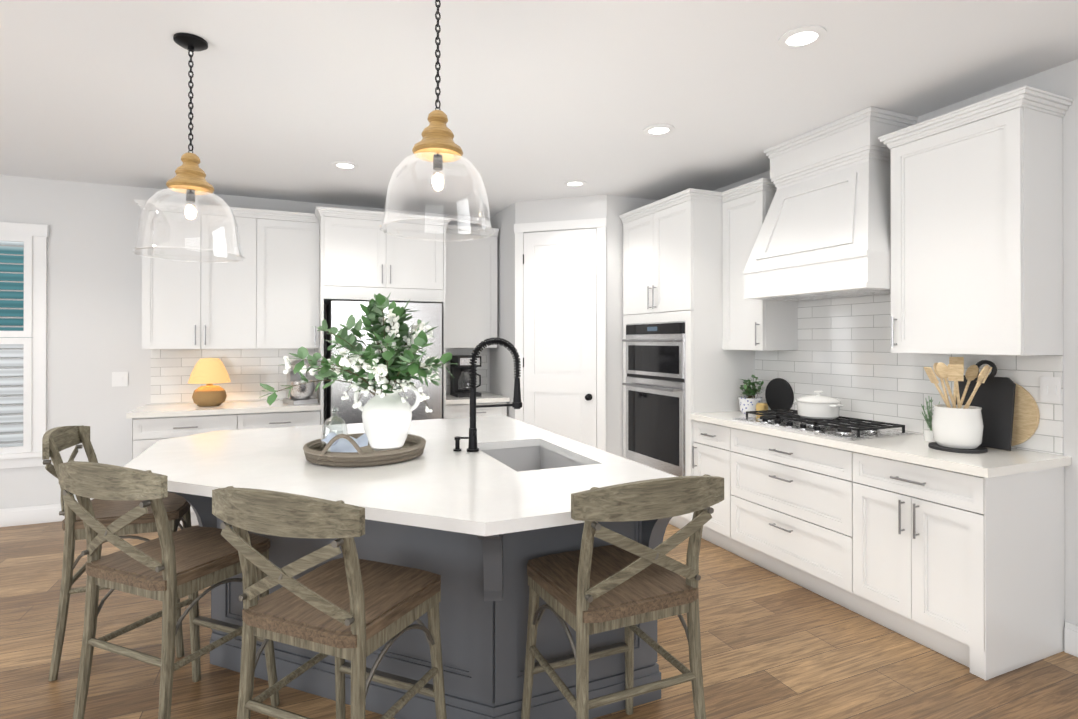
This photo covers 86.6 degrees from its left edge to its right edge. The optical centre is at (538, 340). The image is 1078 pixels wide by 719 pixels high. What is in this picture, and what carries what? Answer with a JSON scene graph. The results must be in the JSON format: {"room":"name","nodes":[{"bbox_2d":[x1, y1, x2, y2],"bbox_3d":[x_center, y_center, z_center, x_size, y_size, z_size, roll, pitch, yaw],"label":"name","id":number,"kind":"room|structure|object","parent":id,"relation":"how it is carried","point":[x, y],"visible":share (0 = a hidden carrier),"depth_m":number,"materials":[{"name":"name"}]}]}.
{"room":"kitchen","nodes":[
{"label":"kitchen","id":0,"kind":"room"},
{"bbox_2d":[0,175,489,508],"bbox_3d":[-3.376,0.085,4.878,9.280,2.740,0.140,0,0,-23],"label":"wall","id":1,"kind":"structure","parent":0,"point":[94,302],"depth_m":4.68,"materials":[{"name":"white paint"}]},
{"bbox_2d":[0,222,48,468],"bbox_3d":[-4.478,0.041,4.301,1.280,1.915,0.066,0,0,-23],"label":"window","id":2,"kind":"structure","parent":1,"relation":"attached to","point":[23,338],"depth_m":4.49,"materials":[{"name":"white"}]},
{"bbox_2d":[0,504,64,526],"bbox_3d":[-5.397,1.382,3.928,4.540,0.139,0.016,0,0,-23],"label":"baseboard","id":3,"kind":"structure","parent":1,"relation":"attached to","point":[18,516],"depth_m":4.51,"materials":[{"name":"white wood"}]},
{"bbox_2d":[112,372,127,386],"bbox_3d":[-3.479,0.324,4.748,0.110,0.120,0.014,0,0,-23],"label":"light switch","id":4,"kind":"object","parent":1,"relation":"attached to","point":[119,378],"visible":0.67,"depth_m":4.73,"materials":[{"name":"white plastic"}]},
{"bbox_2d":[138,203,265,350],"bbox_3d":[-2.815,-0.494,4.861,0.879,1.138,0.330,0,0,-23],"label":"upper cabinet","id":5,"kind":"object","parent":1,"relation":"attached to","point":[253,317],"depth_m":4.71,"materials":[{"name":"white wood"}]},
{"bbox_2d":[266,215,321,350],"bbox_3d":[-2.261,-0.494,5.096,0.558,1.138,0.330,0,0,-23],"label":"upper cabinet","id":6,"kind":"object","parent":1,"relation":"attached to","point":[293,242],"depth_m":4.97,"materials":[{"name":"white wood"}]},
{"bbox_2d":[322,211,445,294],"bbox_3d":[-1.456,-0.759,5.271,1.016,0.607,0.640,0,0,-23],"label":"upper cabinet","id":7,"kind":"object","parent":1,"relation":"attached to","point":[358,258],"depth_m":4.96,"materials":[{"name":"white wood"}]},
{"bbox_2d":[430,227,497,350],"bbox_3d":[-0.753,-0.492,5.738,0.600,1.138,0.330,0,0,-23],"label":"upper cabinet","id":8,"kind":"object","parent":1,"relation":"attached to","point":[469,300],"depth_m":5.60,"materials":[{"name":"white wood"}]},
{"bbox_2d":[490,202,514,418],"bbox_3d":[-0.323,0.086,5.685,0.100,2.740,0.766,0,0,-23],"label":"wall","id":9,"kind":"structure","parent":0,"point":[502,373],"depth_m":5.57,"materials":[{"name":"white paint"}]},
{"bbox_2d":[0,521,1077,718],"bbox_3d":[-1.576,1.475,0.647,9.280,0.060,9.330,0,0,-23],"label":"floor","id":10,"kind":"structure","parent":0,"point":[774,646],"depth_m":2.55,"materials":[{"name":"brown wood"}]},
{"bbox_2d":[42,425,190,680],"bbox_3d":[-1.971,0.927,2.724,0.555,1.046,0.524,0,0,-23],"label":"chair","id":11,"kind":"object","parent":10,"relation":"on","point":[56,441],"visible":0.5,"depth_m":2.56,"materials":[{"name":"brown wood"}]},
{"bbox_2d":[59,461,279,718],"bbox_3d":[-1.349,0.926,2.110,0.524,1.046,0.555,0,0,22],"label":"chair","id":12,"kind":"object","parent":10,"relation":"on","point":[167,568],"visible":0.92,"depth_m":1.96,"materials":[{"name":"brown wood"}]},
{"bbox_2d":[132,415,245,526],"bbox_3d":[-2.817,1.020,4.709,0.762,0.868,0.600,0,0,-23],"label":"base cabinet","id":13,"kind":"object","parent":10,"relation":"on","point":[145,432],"depth_m":4.40,"materials":[{"name":"white wood"}]},
{"bbox_2d":[126,399,321,418],"bbox_3d":[-2.567,0.564,4.801,1.349,0.040,0.630,0,0,-23],"label":"countertop","id":14,"kind":"structure","parent":13,"relation":"on","point":[240,406],"depth_m":4.61,"materials":[{"name":"white stone"}]},
{"bbox_2d":[188,358,230,406],"bbox_3d":[-2.734,0.345,4.748,0.313,0.396,0.313,0,0,-23],"label":"table lamp","id":15,"kind":"object","parent":14,"relation":"on","point":[209,372],"visible":1,"depth_m":4.66,"materials":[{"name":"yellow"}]},
{"bbox_2d":[283,360,317,404],"bbox_3d":[-2.086,0.356,4.976,0.206,0.374,0.351,0,0,-43],"label":"stand mixer","id":16,"kind":"object","parent":14,"relation":"on","point":[301,394],"visible":0.79,"depth_m":4.89,"materials":[{"name":"silver metal"}]},
{"bbox_2d":[246,411,321,428],"bbox_3d":[-2.264,1.020,4.945,0.680,0.868,0.600,0,0,-23],"label":"base cabinet","id":17,"kind":"object","parent":10,"relation":"on","point":[268,419],"depth_m":4.69,"materials":[{"name":"white wood"}]},
{"bbox_2d":[212,486,446,718],"bbox_3d":[-0.614,0.925,1.761,0.524,1.046,0.555,0,0,22],"label":"chair","id":18,"kind":"object","parent":10,"relation":"on","point":[353,608],"visible":1,"depth_m":1.62,"materials":[{"name":"brown wood"}]},
{"bbox_2d":[327,301,441,424],"bbox_3d":[-1.408,0.567,5.155,0.910,1.774,0.830,0,0,-23],"label":"fridge","id":19,"kind":"object","parent":10,"relation":"on","point":[339,312],"visible":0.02,"depth_m":4.90,"materials":[{"name":"grey metal"}]},
{"bbox_2d":[210,517,671,718],"bbox_3d":[-0.737,1.015,2.704,1.956,0.866,2.176,0,0,-23],"label":"kitchen island","id":20,"kind":"object","parent":10,"relation":"on","point":[484,604],"depth_m":2.13,"materials":[{"name":"grey wood"}]},
{"bbox_2d":[123,415,720,570],"bbox_3d":[-0.751,0.560,2.669,2.060,0.040,2.280,0,0,-23],"label":"island countertop","id":21,"kind":"structure","parent":20,"relation":"on","point":[442,494],"depth_m":2.29,"materials":[{"name":"white stone"}]},
{"bbox_2d":[303,433,425,466],"bbox_3d":[-0.805,0.466,2.667,0.548,0.144,0.559,0,0,-23],"label":"woven tray","id":22,"kind":"object","parent":21,"relation":"on","point":[410,449],"visible":0.71,"depth_m":2.44,"materials":[{"name":"brown wicker"}]},
{"bbox_2d":[321,407,347,451],"bbox_3d":[-0.932,0.415,2.608,0.132,0.221,0.132,0,0,-23],"label":"jar","id":23,"kind":"object","parent":22,"relation":"on","point":[339,431],"visible":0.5,"depth_m":2.60,"materials":[{"name":"clear glass"}]},
{"bbox_2d":[321,432,367,451],"bbox_3d":[-0.848,0.460,2.503,0.201,0.129,0.095,0,0,-23],"label":"cloth napkin","id":24,"kind":"object","parent":22,"relation":"on","point":[342,445],"visible":0.48,"depth_m":2.46,"materials":[{"name":"blue"}]},
{"bbox_2d":[259,293,455,450],"bbox_3d":[-0.813,0.153,2.618,0.850,0.744,0.949,0,0,-23],"label":"potted plant","id":25,"kind":"object","parent":22,"relation":"on","point":[385,373],"visible":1,"depth_m":2.62,"materials":[{"name":"green plant"}]},
{"bbox_2d":[453,436,468,450],"bbox_3d":[-0.379,0.505,2.795,0.080,0.067,0.040,0,0,-23],"label":"soap dispenser","id":26,"kind":"object","parent":21,"relation":"on","point":[457,442],"visible":0.94,"depth_m":2.78,"materials":[{"name":"black metal"}]},
{"bbox_2d":[467,337,521,451],"bbox_3d":[-0.206,0.262,2.794,0.286,0.554,0.118,0,0,-23],"label":"faucet","id":27,"kind":"object","parent":21,"relation":"on","point":[515,404],"visible":1,"depth_m":2.78,"materials":[{"name":"black metal"}]},
{"bbox_2d":[483,443,578,470],"bbox_3d":[-0.043,0.661,2.741,0.420,0.186,0.720,0,0,-23],"label":"sink","id":28,"kind":"object","parent":21,"relation":"in","point":[524,455],"depth_m":3.09,"materials":[{"name":"grey metal"}]},
{"bbox_2d":[442,403,506,418],"bbox_3d":[-0.699,1.022,5.611,0.602,0.868,0.600,0,0,-23],"label":"base cabinet","id":29,"kind":"object","parent":10,"relation":"on","point":[449,410],"depth_m":5.30,"materials":[{"name":"white wood"}]},
{"bbox_2d":[442,391,509,402],"bbox_3d":[-0.685,0.566,5.602,0.619,0.040,0.630,0,0,-23],"label":"countertop","id":30,"kind":"structure","parent":29,"relation":"on","point":[486,397],"depth_m":5.37,"materials":[{"name":"white stone"}]},
{"bbox_2d":[450,355,480,397],"bbox_3d":[-0.707,0.350,5.610,0.256,0.391,0.301,0,0,-23],"label":"coffee maker","id":31,"kind":"object","parent":30,"relation":"on","point":[459,378],"visible":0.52,"depth_m":5.60,"materials":[{"name":"black plastic"}]},
{"bbox_2d":[521,474,723,718],"bbox_3d":[0.250,0.925,1.898,0.524,1.046,0.555,0,0,-23],"label":"chair","id":32,"kind":"object","parent":10,"relation":"on","point":[586,590],"visible":1,"depth_m":1.75,"materials":[{"name":"brown wood"}]},
{"bbox_2d":[620,193,758,528],"bbox_3d":[1.210,0.195,4.770,0.641,2.517,0.950,0,0,-23],"label":"tall cabinet","id":33,"kind":"object","parent":10,"relation":"on","point":[676,366],"depth_m":4.41,"materials":[{"name":"white wood"}]},
{"bbox_2d":[691,421,718,545],"bbox_3d":[1.491,1.018,4.160,0.600,0.868,0.390,0,0,-23],"label":"base cabinet","id":34,"kind":"object","parent":10,"relation":"on","point":[704,437],"depth_m":4.09,"materials":[{"name":"white wood"}]},
{"bbox_2d":[719,425,846,607],"bbox_3d":[1.748,1.017,3.557,0.600,0.868,1.040,0,0,-23],"label":"base cabinet","id":35,"kind":"object","parent":10,"relation":"on","point":[783,509],"depth_m":3.42,"materials":[{"name":"white wood"}]},
{"bbox_2d":[847,453,1069,679],"bbox_3d":[2.052,1.015,2.843,0.600,0.868,0.634,0,0,-23],"label":"base cabinet","id":36,"kind":"object","parent":10,"relation":"on","point":[957,557],"depth_m":2.61,"materials":[{"name":"white wood"}]},
{"bbox_2d":[691,409,1070,476],"bbox_3d":[1.787,0.561,3.428,0.630,0.040,1.969,0,0,-23],"label":"countertop","id":37,"kind":"structure","parent":36,"relation":"on","point":[913,449],"depth_m":2.77,"materials":[{"name":"white stone"}]},
{"bbox_2d":[738,375,764,413],"bbox_3d":[1.563,0.398,4.245,0.183,0.288,0.185,0,0,-23],"label":"herb pot","id":38,"kind":"object","parent":37,"relation":"on","point":[748,402],"visible":0.96,"depth_m":4.21,"materials":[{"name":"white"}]},
{"bbox_2d":[756,403,767,415],"bbox_3d":[1.592,0.495,4.082,0.084,0.094,0.084,0,0,-23],"label":"canister","id":39,"kind":"object","parent":37,"relation":"on","point":[761,406],"visible":0.67,"depth_m":4.05,"materials":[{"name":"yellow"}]},
{"bbox_2d":[765,378,793,411],"bbox_3d":[1.772,0.411,4.221,0.012,0.260,0.260,0,0,-23],"label":"board","id":40,"kind":"object","parent":37,"relation":"on","point":[779,394],"visible":0.83,"depth_m":4.21,"materials":[{"name":"black wood"}]},
{"bbox_2d":[732,409,911,440],"bbox_3d":[1.724,0.514,3.581,0.500,0.053,0.900,0,0,-23],"label":"gas cooktop","id":41,"kind":"object","parent":37,"relation":"in","point":[845,428],"visible":0.98,"depth_m":3.40,"materials":[{"name":"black metal"}]},
{"bbox_2d":[794,391,843,418],"bbox_3d":[1.767,0.404,3.621,0.256,0.166,0.317,0,0,-23],"label":"pot","id":42,"kind":"object","parent":41,"relation":"on","point":[817,406],"visible":1,"depth_m":3.53,"materials":[{"name":"white ceramic"}]},
{"bbox_2d":[921,396,939,441],"bbox_3d":[2.098,0.420,3.057,0.100,0.239,0.098,0,0,-23],"label":"plant","id":43,"kind":"object","parent":37,"relation":"on","point":[928,435],"visible":0.77,"depth_m":3.05,"materials":[{"name":"green plant"}]},
{"bbox_2d":[928,442,986,453],"bbox_3d":[2.070,0.532,2.832,0.236,0.014,0.236,0,0,-23],"label":"coaster","id":44,"kind":"object","parent":37,"relation":"on","point":[977,450],"visible":0.65,"depth_m":2.76,"materials":[{"name":"black"}]},
{"bbox_2d":[924,357,991,448],"bbox_3d":[2.070,0.305,2.830,0.267,0.438,0.259,0,0,-23],"label":"utensil crock","id":45,"kind":"object","parent":44,"relation":"on","point":[958,425],"visible":1,"depth_m":2.77,"materials":[{"name":"white ceramic"}]},
{"bbox_2d":[956,360,1015,450],"bbox_3d":[2.255,0.319,2.906,0.070,0.437,0.270,0,0,-23],"label":"cutting board","id":46,"kind":"object","parent":37,"relation":"on","point":[994,398],"visible":0.5,"depth_m":2.85,"materials":[{"name":"black wood"}]},
{"bbox_2d":[1011,383,1039,445],"bbox_3d":[2.330,0.368,2.900,0.016,0.340,0.340,0,0,-23],"label":"wood board","id":47,"kind":"object","parent":37,"relation":"on","point":[1026,417],"visible":0.42,"depth_m":2.79,"materials":[{"name":"beige wood"}]},
{"bbox_2d":[0,0,1077,217],"bbox_3d":[-1.576,-1.325,0.653,9.280,0.060,9.330,0,0,-23],"label":"ceiling","id":48,"kind":"structure","parent":0,"point":[292,100],"depth_m":2.88,"materials":[{"name":"white paint"}]},
{"bbox_2d":[130,33,245,262],"bbox_3d":[-1.499,-0.826,2.462,0.424,0.929,0.424,0,0,-23],"label":"pendant light","id":49,"kind":"object","parent":48,"relation":"hanging from","point":[189,181],"visible":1,"depth_m":2.44,"materials":[{"name":"clear glass"}]},
{"bbox_2d":[331,161,358,169],"bbox_3d":[-1.424,-1.281,4.202,0.190,0.010,0.190,0,0,-23],"label":"recessed light","id":50,"kind":"object","parent":48,"relation":"in","point":[346,165],"visible":0.98,"depth_m":4.19,"materials":[{"name":"white"}]},
{"bbox_2d":[379,0,494,240],"bbox_3d":[-0.361,-0.839,2.044,0.407,0.904,0.407,0,0,-23],"label":"pendant light","id":51,"kind":"object","parent":48,"relation":"hanging from","point":[437,146],"visible":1,"depth_m":2.01,"materials":[{"name":"clear glass"}]},
{"bbox_2d":[563,180,586,186],"bbox_3d":[0.295,-1.280,4.683,0.190,0.010,0.190,0,0,-23],"label":"recessed light","id":52,"kind":"object","parent":48,"relation":"in","point":[574,183],"visible":1,"depth_m":4.68,"materials":[{"name":"white"}]},
{"bbox_2d":[643,124,674,135],"bbox_3d":[0.733,-1.283,3.500,0.190,0.010,0.190,0,0,-23],"label":"recessed light","id":53,"kind":"object","parent":48,"relation":"in","point":[658,129],"visible":1,"depth_m":3.49,"materials":[{"name":"white"}]},
{"bbox_2d":[778,25,826,49],"bbox_3d":[1.120,-1.285,2.437,0.190,0.010,0.190,0,0,-23],"label":"recessed light","id":54,"kind":"object","parent":48,"relation":"in","point":[802,37],"visible":1,"depth_m":2.43,"materials":[{"name":"white plastic"}]},
{"bbox_2d":[515,195,606,451],"bbox_3d":[0.205,0.085,5.228,0.860,2.740,0.100,0,0,18],"label":"wall","id":55,"kind":"structure","parent":0,"point":[570,208],"depth_m":5.17,"materials":[{"name":"white paint"}]},
{"bbox_2d":[514,218,606,450],"bbox_3d":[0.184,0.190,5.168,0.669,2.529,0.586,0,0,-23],"label":"door","id":56,"kind":"structure","parent":55,"relation":"attached to","point":[560,311],"depth_m":5.15,"materials":[{"name":"white wood"}]},
{"bbox_2d":[607,195,657,456],"bbox_3d":[0.936,0.085,5.247,0.776,2.740,0.100,0,0,-23],"label":"wall","id":57,"kind":"structure","parent":0,"point":[617,206],"depth_m":5.08,"materials":[{"name":"white paint"}]},
{"bbox_2d":[714,59,1077,624],"bbox_3d":[2.628,0.079,2.440,0.140,2.740,9.050,0,0,-23],"label":"wall","id":58,"kind":"structure","parent":0,"point":[1061,80],"depth_m":2.65,"materials":[{"name":"white paint"}]},
{"bbox_2d":[723,185,802,352],"bbox_3d":[1.619,-0.496,4.207,0.330,1.138,0.410,0,0,-23],"label":"upper cabinet","id":59,"kind":"object","parent":58,"relation":"attached to","point":[749,325],"depth_m":4.10,"materials":[{"name":"white wood"}]},
{"bbox_2d":[743,106,916,300],"bbox_3d":[1.796,-0.781,3.560,0.512,1.012,0.914,0,0,-23],"label":"range hood","id":60,"kind":"object","parent":58,"relation":"attached to","point":[825,232],"visible":0.92,"depth_m":3.36,"materials":[{"name":"white painted wood"}]},
{"bbox_2d":[887,97,1066,360],"bbox_3d":[2.180,-0.499,2.892,0.330,1.138,0.610,0,0,-23],"label":"upper cabinet","id":61,"kind":"object","parent":58,"relation":"attached to","point":[977,197],"depth_m":2.71,"materials":[{"name":"white wood"}]},
{"bbox_2d":[1040,376,1060,402],"bbox_3d":[2.418,0.234,2.706,0.014,0.120,0.080,0,0,-23],"label":"switch plate","id":62,"kind":"object","parent":58,"relation":"attached to","point":[1050,389],"visible":1,"depth_m":2.70,"materials":[{"name":"white plastic"}]},
{"bbox_2d":[1064,621,1077,656],"bbox_3d":[3.387,1.374,0.451,0.016,0.139,4.800,0,0,-23],"label":"baseboard","id":63,"kind":"structure","parent":58,"relation":"attached to","point":[1070,630],"depth_m":2.63,"materials":[{"name":"white wood"}]}
]}

